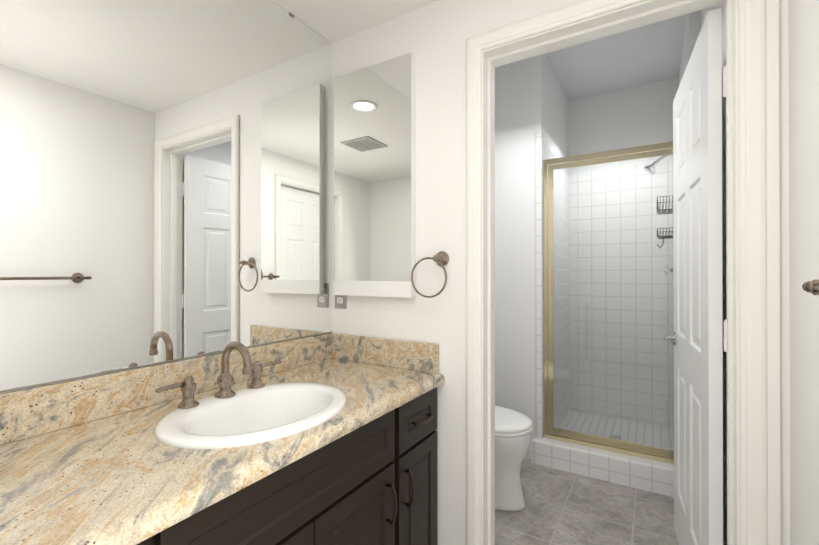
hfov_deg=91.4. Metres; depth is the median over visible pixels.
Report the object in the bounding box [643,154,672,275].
shower fixture
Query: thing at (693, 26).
wall
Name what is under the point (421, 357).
backsplash
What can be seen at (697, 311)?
door
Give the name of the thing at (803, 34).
wall
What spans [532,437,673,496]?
shower curb
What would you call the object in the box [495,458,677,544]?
floor
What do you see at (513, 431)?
toilet
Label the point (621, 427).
pan
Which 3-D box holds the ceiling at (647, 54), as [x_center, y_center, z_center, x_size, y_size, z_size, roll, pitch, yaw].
[0.924,-1.547,2.555,1.730,0.100,2.230,0,0,31]
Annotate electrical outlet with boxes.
[335,295,346,308]
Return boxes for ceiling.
[272,0,437,42]
[546,14,686,99]
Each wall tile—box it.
[543,142,568,427]
[569,160,672,427]
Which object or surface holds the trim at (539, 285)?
attached to the wall at (531, 99)
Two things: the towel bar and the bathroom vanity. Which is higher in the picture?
the towel bar
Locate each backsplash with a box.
[0,333,331,444]
[332,333,438,372]
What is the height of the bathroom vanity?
0.790 m
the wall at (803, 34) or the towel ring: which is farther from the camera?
the towel ring
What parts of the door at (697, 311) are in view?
handle, door hinges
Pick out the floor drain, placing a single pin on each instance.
(616, 437)
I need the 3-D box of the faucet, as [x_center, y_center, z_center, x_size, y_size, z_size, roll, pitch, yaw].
[-0.534,0.296,1.219,0.154,0.174,0.417,0,0,31]
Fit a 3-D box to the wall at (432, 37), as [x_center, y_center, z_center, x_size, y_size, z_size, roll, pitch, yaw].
[0.348,-0.185,1.526,1.810,2.830,0.120,0,0,31]
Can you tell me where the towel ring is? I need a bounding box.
[411,251,448,297]
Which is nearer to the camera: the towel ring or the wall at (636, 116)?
the towel ring
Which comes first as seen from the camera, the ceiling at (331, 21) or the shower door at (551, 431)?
the ceiling at (331, 21)
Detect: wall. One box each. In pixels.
[0,2,327,393]
[332,0,789,544]
[495,53,568,445]
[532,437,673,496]
[568,77,678,172]
[679,10,700,84]
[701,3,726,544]
[788,0,818,544]
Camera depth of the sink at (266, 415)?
1.16 m
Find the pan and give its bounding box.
[559,410,672,449]
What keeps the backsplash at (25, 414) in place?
attached to the wall at (162, 363)
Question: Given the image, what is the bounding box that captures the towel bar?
[802,279,818,294]
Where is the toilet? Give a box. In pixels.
[495,405,532,511]
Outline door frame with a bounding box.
[466,0,780,544]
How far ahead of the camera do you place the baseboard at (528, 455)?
2.63 m
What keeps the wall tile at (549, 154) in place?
attached to the wall at (531, 99)
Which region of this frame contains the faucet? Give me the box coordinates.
[155,341,281,408]
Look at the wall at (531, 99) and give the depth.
2.70 m
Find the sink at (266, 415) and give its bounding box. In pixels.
[154,382,345,448]
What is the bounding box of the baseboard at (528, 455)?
[525,445,531,459]
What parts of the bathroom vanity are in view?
door, door, door, drawer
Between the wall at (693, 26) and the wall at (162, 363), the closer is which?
the wall at (162, 363)
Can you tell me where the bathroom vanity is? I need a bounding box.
[0,361,444,544]
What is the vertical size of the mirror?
1.370 m
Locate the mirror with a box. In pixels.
[0,0,331,392]
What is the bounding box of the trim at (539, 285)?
[535,132,542,438]
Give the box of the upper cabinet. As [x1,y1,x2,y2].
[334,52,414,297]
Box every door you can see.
[543,141,673,463]
[664,8,726,544]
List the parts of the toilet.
seat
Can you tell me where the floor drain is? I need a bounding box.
[609,435,621,439]
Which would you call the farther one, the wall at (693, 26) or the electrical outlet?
the wall at (693, 26)
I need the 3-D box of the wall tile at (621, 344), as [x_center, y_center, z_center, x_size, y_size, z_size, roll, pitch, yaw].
[1.718,0.166,3.251,0.795,2.060,0.006,0,0,31]

